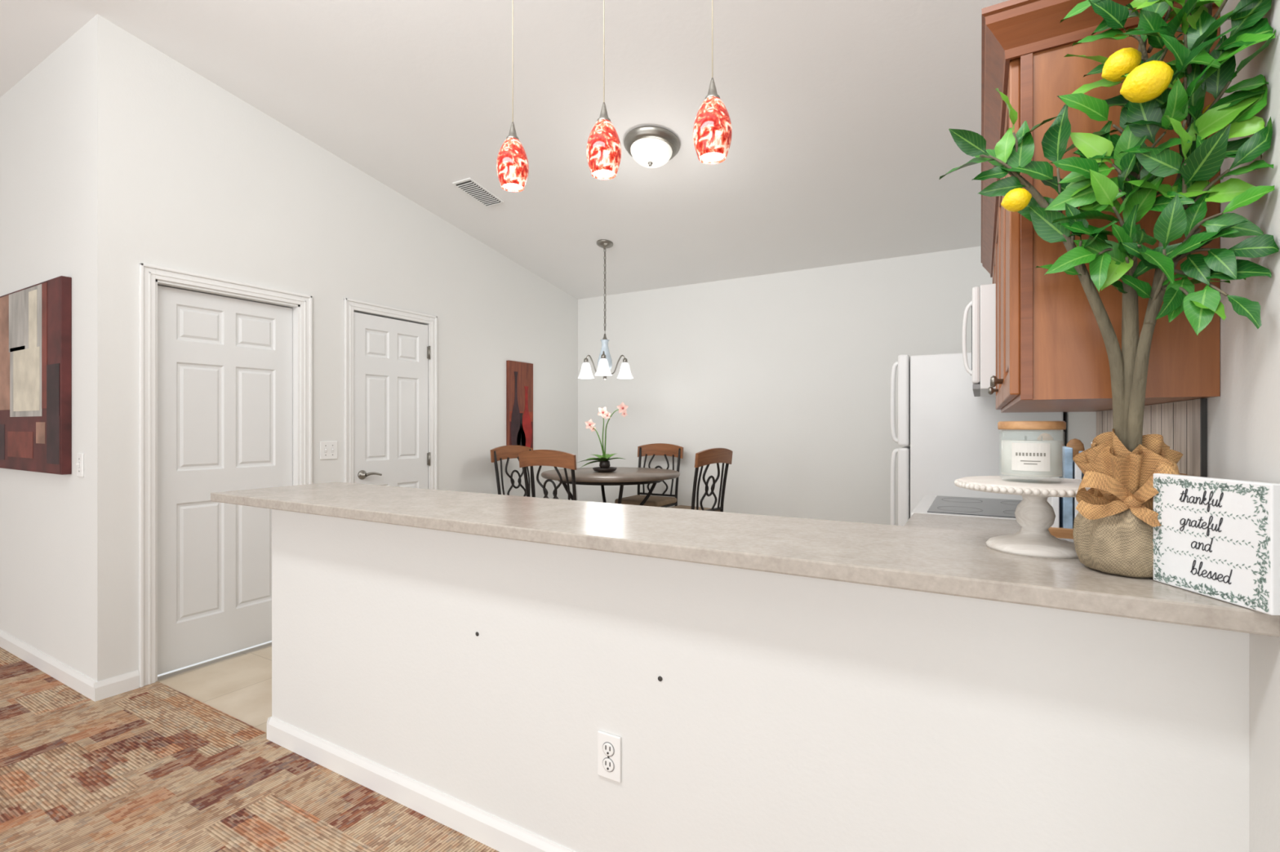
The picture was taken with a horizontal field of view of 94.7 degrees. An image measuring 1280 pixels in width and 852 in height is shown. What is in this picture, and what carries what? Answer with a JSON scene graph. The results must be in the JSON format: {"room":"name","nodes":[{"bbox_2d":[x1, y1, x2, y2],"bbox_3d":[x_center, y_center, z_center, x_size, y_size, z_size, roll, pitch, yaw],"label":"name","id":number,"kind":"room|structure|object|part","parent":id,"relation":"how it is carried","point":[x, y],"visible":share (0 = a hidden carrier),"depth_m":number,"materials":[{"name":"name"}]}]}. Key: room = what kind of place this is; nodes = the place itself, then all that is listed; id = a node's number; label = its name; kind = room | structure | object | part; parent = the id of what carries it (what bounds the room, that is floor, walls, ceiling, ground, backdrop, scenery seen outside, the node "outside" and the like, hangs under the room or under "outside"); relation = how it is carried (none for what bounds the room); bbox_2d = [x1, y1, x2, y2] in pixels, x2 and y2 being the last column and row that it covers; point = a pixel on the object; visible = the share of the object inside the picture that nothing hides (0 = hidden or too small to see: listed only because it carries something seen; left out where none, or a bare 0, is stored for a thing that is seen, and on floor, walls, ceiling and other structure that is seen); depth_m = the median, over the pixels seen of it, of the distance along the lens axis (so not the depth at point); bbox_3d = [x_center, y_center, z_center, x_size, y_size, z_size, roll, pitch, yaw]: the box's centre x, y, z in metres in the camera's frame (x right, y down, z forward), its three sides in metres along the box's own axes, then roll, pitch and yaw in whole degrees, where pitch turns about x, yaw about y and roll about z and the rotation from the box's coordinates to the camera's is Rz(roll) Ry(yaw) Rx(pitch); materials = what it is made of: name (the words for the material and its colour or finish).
{"room":"living room","nodes":[
{"label":"living room","id":0,"kind":"room"},
{"bbox_2d":[0,22,87,676],"bbox_3d":[-4.049,-0.326,3.707,3.280,3.232,0.120,0,0,30],"label":"wall","id":1,"kind":"structure","parent":0,"point":[43,117],"depth_m":3.08,"materials":[{"name":"paint"}]},
{"bbox_2d":[0,275,71,475],"bbox_3d":[-3.360,-0.250,3.215,1.206,0.980,0.044,0,0,30],"label":"painting","id":2,"kind":"object","parent":1,"relation":"attached to","point":[36,320],"visible":1,"depth_m":3.06,"materials":[{"name":"red paint"}]},
{"bbox_2d":[0,630,97,701],"bbox_3d":[-4.026,1.248,3.617,3.390,0.085,0.014,0,0,30],"label":"baseboard","id":3,"kind":"structure","parent":1,"relation":"attached to","point":[73,679],"depth_m":3.05,"materials":[{"name":"paint"}]},
{"bbox_2d":[75,453,84,477],"bbox_3d":[-2.728,0.190,2.865,0.070,0.115,0.018,0,0,30],"label":"light switch","id":4,"kind":"object","parent":1,"relation":"attached to","point":[80,456],"visible":1,"depth_m":2.86,"materials":[{"name":"white plastic"}]},
{"bbox_2d":[157,642,271,733],"bbox_3d":[0.134,1.332,3.567,4.105,0.076,3.593,0,0,30],"label":"floor tile","id":5,"kind":"structure","parent":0,"point":[238,685],"depth_m":2.96,"materials":[{"name":"beige tile"}]},
{"bbox_2d":[490,444,535,497],"bbox_3d":[-0.883,0.728,4.807,0.502,1.134,0.464,0,0,33],"label":"dining chair","id":6,"kind":"object","parent":5,"relation":"on","point":[504,452],"visible":0.38,"depth_m":4.86,"materials":[{"name":"black metal"}]},
{"bbox_2d":[518,449,576,500],"bbox_3d":[-0.538,0.728,4.226,0.464,1.134,0.502,0,0,28],"label":"dining chair","id":7,"kind":"object","parent":5,"relation":"on","point":[540,458],"visible":0.41,"depth_m":4.01,"materials":[{"name":"black metal"}]},
{"bbox_2d":[541,466,679,506],"bbox_3d":[-0.234,0.828,4.754,1.112,0.918,1.112,0,0,30],"label":"dining table","id":8,"kind":"object","parent":5,"relation":"on","point":[621,477],"visible":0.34,"depth_m":4.45,"materials":[{"name":"wood"}]},
{"bbox_2d":[577,402,628,472],"bbox_3d":[-0.312,0.089,4.731,0.330,0.559,0.354,0,0,-30],"label":"potted orchid","id":9,"kind":"object","parent":8,"relation":"on","point":[604,464],"visible":1,"depth_m":4.73,"materials":[{"name":"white plant"}]},
{"bbox_2d":[614,443,683,507],"bbox_3d":[0.077,0.728,5.254,0.464,1.134,0.502,0,0,30],"label":"dining chair","id":10,"kind":"object","parent":5,"relation":"on","point":[656,449],"visible":0.44,"depth_m":5.34,"materials":[{"name":"black metal"}]},
{"bbox_2d":[669,448,733,511],"bbox_3d":[0.381,0.728,4.463,0.502,1.134,0.464,0,0,40],"label":"dining chair","id":11,"kind":"object","parent":5,"relation":"on","point":[713,455],"visible":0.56,"depth_m":4.31,"materials":[{"name":"black metal"}]},
{"bbox_2d":[903,513,1021,534],"bbox_3d":[1.200,0.833,1.946,0.633,0.915,1.021,0,0,30],"label":"countertop","id":12,"kind":"structure","parent":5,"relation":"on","point":[1009,526],"depth_m":2.27,"materials":[{"name":"beige stone"}]},
{"bbox_2d":[1036,432,1084,457],"bbox_3d":[1.515,0.199,2.127,0.118,0.349,0.112,0,0,-15],"label":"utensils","id":13,"kind":"object","parent":12,"relation":"on","point":[1077,445],"visible":0.12,"depth_m":2.11,"materials":[{"name":"brown wood"}]},
{"bbox_2d":[1046,446,1084,539],"bbox_3d":[1.427,0.222,1.930,0.185,0.305,0.210,0,0,30],"label":"utensil crock","id":14,"kind":"object","parent":12,"relation":"on","point":[1065,511],"visible":0.19,"depth_m":1.87,"materials":[{"name":"white ceramic"}]},
{"bbox_2d":[911,495,1022,519],"bbox_3d":[1.621,0.750,2.736,0.693,1.040,0.760,0,0,30],"label":"stove","id":15,"kind":"object","parent":5,"relation":"on","point":[1001,508],"visible":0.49,"depth_m":2.70,"materials":[{"name":"white glass"}]},
{"bbox_2d":[890,352,1062,525],"bbox_3d":[1.981,0.440,3.521,0.820,1.700,0.760,0,0,30],"label":"refrigerator","id":16,"kind":"object","parent":5,"relation":"on","point":[947,433],"visible":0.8,"depth_m":3.26,"materials":[{"name":"white metal"}]},
{"bbox_3d":[-0.110,0.801,1.927,2.883,0.977,0.297,0,0,30],"label":"base cabinet","id":17,"kind":"object","parent":5,"relation":"on","visible":0},
{"bbox_2d":[210,481,1279,637],"bbox_3d":[-0.278,0.293,1.885,3.134,0.036,0.552,0,0,30],"label":"countertop","id":18,"kind":"structure","parent":17,"relation":"on","point":[952,562],"depth_m":1.38,"materials":[{"name":"stone"}]},
{"bbox_2d":[954,475,1090,559],"bbox_3d":[0.878,0.199,1.311,0.318,0.152,0.317,0,0,30],"label":"cake stand","id":19,"kind":"object","parent":18,"relation":"on","point":[1035,515],"visible":0.76,"depth_m":1.28,"materials":[{"name":"white ceramic"}]},
{"bbox_2d":[997,421,1066,477],"bbox_3d":[0.872,0.056,1.314,0.127,0.133,0.127,0,0,30],"label":"jar candle","id":20,"kind":"object","parent":19,"relation":"on","point":[1023,458],"visible":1,"depth_m":1.26,"materials":[{"name":"clear glass"}]},
{"bbox_2d":[939,0,1279,578],"bbox_3d":[0.808,-0.367,1.091,0.451,1.283,0.323,0,0,30],"label":"tree","id":21,"kind":"object","parent":18,"relation":"on","point":[1115,521],"visible":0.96,"depth_m":1.04,"materials":[{"name":"green plant"}]},
{"bbox_3d":[0.923,0.206,1.118,0.164,0.135,0.161,0,0,30],"label":"burlap pot","id":22,"kind":"part","parent":21,"relation":"part of","materials":[{"name":"beige fabric"}]},
{"bbox_2d":[1152,473,1279,615],"bbox_3d":[0.919,0.179,0.949,0.020,0.190,0.197,0,0,0],"label":"decorative sign","id":23,"kind":"object","parent":18,"relation":"on","point":[1219,539],"visible":1,"depth_m":0.93,"materials":[{"name":"white wood"}]},
{"bbox_2d":[0,647,498,851],"bbox_3d":[-1.959,1.330,-0.393,11.000,0.080,5.360,0,0,30],"label":"floor","id":24,"kind":"structure","parent":0,"point":[154,767],"depth_m":2.09,"materials":[{"name":"carpet"}]},
{"bbox_2d":[266,716,271,740],"bbox_3d":[-1.500,1.245,2.480,0.014,0.090,0.129,0,0,30],"label":"baseboard","id":25,"kind":"structure","parent":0,"point":[268,718],"depth_m":2.42,"materials":[{"name":"white wood"}]},
{"bbox_2d":[87,13,577,681],"bbox_3d":[-1.650,-0.326,4.462,0.120,3.232,3.827,0,0,30],"label":"wall","id":26,"kind":"structure","parent":0,"point":[184,173],"depth_m":3.40,"materials":[{"name":"paint"}]},
{"bbox_2d":[93,670,139,702],"bbox_3d":[-2.513,1.248,2.833,0.014,0.085,0.168,0,0,30],"label":"baseboard","id":27,"kind":"structure","parent":26,"relation":"attached to","point":[123,683],"depth_m":2.83,"materials":[{"name":"paint"}]},
{"bbox_2d":[157,285,292,675],"bbox_3d":[-2.324,0.278,3.321,0.035,2.000,0.702,0,0,30],"label":"door","id":28,"kind":"structure","parent":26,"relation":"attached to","point":[224,364],"depth_m":3.25,"materials":[{"name":"paint"}]},
{"bbox_2d":[138,262,312,688],"bbox_3d":[-2.304,0.242,3.309,0.141,2.096,0.864,0,0,30],"label":"trim","id":29,"kind":"structure","parent":26,"relation":"attached to","point":[150,276],"depth_m":2.96,"materials":[{"name":"paint"}]},
{"bbox_2d":[320,441,337,459],"bbox_3d":[-1.979,0.155,3.754,0.018,0.115,0.116,0,0,30],"label":"light switch","id":30,"kind":"object","parent":26,"relation":"attached to","point":[328,450],"visible":1,"depth_m":3.75,"materials":[{"name":"white plastic"}]},
{"bbox_2d":[343,297,437,489],"bbox_3d":[-1.739,0.227,4.168,0.021,2.126,0.752,0,0,30],"label":"trim","id":31,"kind":"structure","parent":26,"relation":"attached to","point":[349,304],"depth_m":4.08,"materials":[{"name":"paint"}]},
{"bbox_2d":[353,311,428,488],"bbox_3d":[-1.761,0.261,4.181,0.035,2.035,0.608,0,0,30],"label":"door","id":32,"kind":"structure","parent":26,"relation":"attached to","point":[391,362],"depth_m":4.15,"materials":[{"name":"paint"}]},
{"bbox_2d":[357,470,382,479],"bbox_3d":[-1.821,0.328,3.982,0.060,0.062,0.145,0,0,30],"label":"door handle","id":33,"kind":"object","parent":32,"relation":"attached to","point":[362,474],"depth_m":3.95,"materials":[{"name":"silver metal"}]},
{"bbox_2d":[426,346,430,466],"bbox_3d":[-1.586,0.263,4.430,0.019,1.730,0.022,0,0,30],"label":"hinges","id":34,"kind":"object","parent":26,"relation":"attached to","point":[428,347],"visible":0.67,"depth_m":4.42,"materials":[{"name":"silver metal"}]},
{"bbox_2d":[506,360,533,448],"bbox_3d":[-1.078,-0.168,5.302,0.032,0.815,0.325,0,0,30],"label":"wall art panel","id":35,"kind":"object","parent":26,"relation":"attached to","point":[519,375],"visible":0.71,"depth_m":5.27,"materials":[{"name":"paint"}]},
{"bbox_2d":[0,0,1008,299],"bbox_3d":[-1.061,-2.099,1.163,11.240,1.617,9.193,0,0,30],"label":"ceiling","id":36,"kind":"structure","parent":0,"point":[842,113],"depth_m":3.11,"materials":[{"name":"paint"}]},
{"bbox_2d":[452,177,504,206],"bbox_3d":[-1.125,-1.624,4.112,0.170,0.016,0.330,0,-9,30],"label":"ceiling vent","id":37,"kind":"object","parent":36,"relation":"attached to","point":[468,185],"depth_m":4.09,"materials":[{"name":"white metal"}]},
{"bbox_2d":[496,0,528,191],"bbox_3d":[-0.456,-1.363,2.111,0.116,1.017,0.116,0,0,30],"label":"pendant light","id":38,"kind":"object","parent":36,"relation":"hanging from","point":[512,162],"visible":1,"depth_m":2.08,"materials":[{"name":"red glass"}]},
{"bbox_2d":[586,0,621,179],"bbox_3d":[-0.117,-1.344,1.915,0.116,1.054,0.116,0,0,30],"label":"pendant light","id":39,"kind":"object","parent":36,"relation":"hanging from","point":[603,149],"visible":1,"depth_m":1.88,"materials":[{"name":"red glass"}]},
{"bbox_2d":[577,239,633,379],"bbox_3d":[-0.322,-0.928,4.768,0.414,1.111,0.456,0,0,30],"label":"chandelier","id":40,"kind":"object","parent":36,"relation":"hanging from","point":[604,362],"visible":1,"depth_m":4.74,"materials":[{"name":"white glass"}]},
{"bbox_2d":[623,125,679,168],"bbox_3d":[0.068,-1.575,3.398,0.324,0.171,0.320,0,0,30],"label":"ceiling light","id":41,"kind":"object","parent":36,"relation":"attached to","point":[651,146],"depth_m":3.31,"materials":[{"name":"white glass"}]},
{"bbox_2d":[693,0,732,164],"bbox_3d":[0.212,-1.328,1.725,0.116,1.087,0.116,0,0,30],"label":"pendant light","id":42,"kind":"object","parent":36,"relation":"hanging from","point":[712,129],"visible":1,"depth_m":1.69,"materials":[{"name":"red glass"}]},
{"bbox_2d":[271,509,1248,851],"bbox_3d":[-0.227,0.801,1.753,2.917,0.978,0.115,0,0,30],"label":"wall","id":43,"kind":"structure","parent":0,"point":[787,713],"depth_m":1.42,"materials":[{"name":"paint"}]},
{"bbox_2d":[268,716,574,851],"bbox_3d":[-0.260,1.245,1.698,2.916,0.090,0.014,0,0,30],"label":"baseboard","id":44,"kind":"structure","parent":43,"relation":"attached to","point":[500,835],"depth_m":1.98,"materials":[{"name":"paint"}]},
{"bbox_2d":[597,730,621,782],"bbox_3d":[-0.085,0.897,1.598,0.074,0.122,0.012,0,0,30],"label":"wall outlet","id":45,"kind":"object","parent":43,"relation":"attached to","point":[609,746],"visible":1,"depth_m":1.59,"materials":[{"name":"white plastic"}]},
{"bbox_2d":[577,245,992,525],"bbox_3d":[1.114,-0.010,5.145,4.225,2.600,0.120,0,0,30],"label":"wall","id":46,"kind":"structure","parent":0,"point":[788,373],"depth_m":5.05,"materials":[{"name":"paint"}]},
{"bbox_2d":[1062,0,1279,851],"bbox_3d":[1.811,-0.357,2.247,0.120,3.294,4.203,0,0,30],"label":"wall","id":47,"kind":"structure","parent":0,"point":[1243,422],"depth_m":0.94,"materials":[{"name":"paint"}]},
{"bbox_2d":[981,0,1219,413],"bbox_3d":[1.425,-0.466,2.081,0.382,0.821,2.171,0,0,30],"label":"upper cabinet","id":48,"kind":"object","parent":47,"relation":"attached to","point":[1051,356],"visible":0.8,"depth_m":1.22,"materials":[{"name":"brown wood"}]},
{"bbox_2d":[961,283,995,396],"bbox_3d":[1.746,-0.373,2.709,0.450,0.436,0.742,0,0,30],"label":"microwave","id":49,"kind":"object","parent":48,"relation":"in","point":[983,304],"visible":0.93,"depth_m":2.46,"materials":[{"name":"white plastic"}]},
{"bbox_2d":[1096,398,1207,477],"bbox_3d":[1.415,0.160,1.691,0.008,0.427,1.236,0,0,30],"label":"backsplash","id":50,"kind":"structure","parent":47,"relation":"attached to","point":[1182,425],"depth_m":1.28,"materials":[{"name":"beige tile"}]}
]}

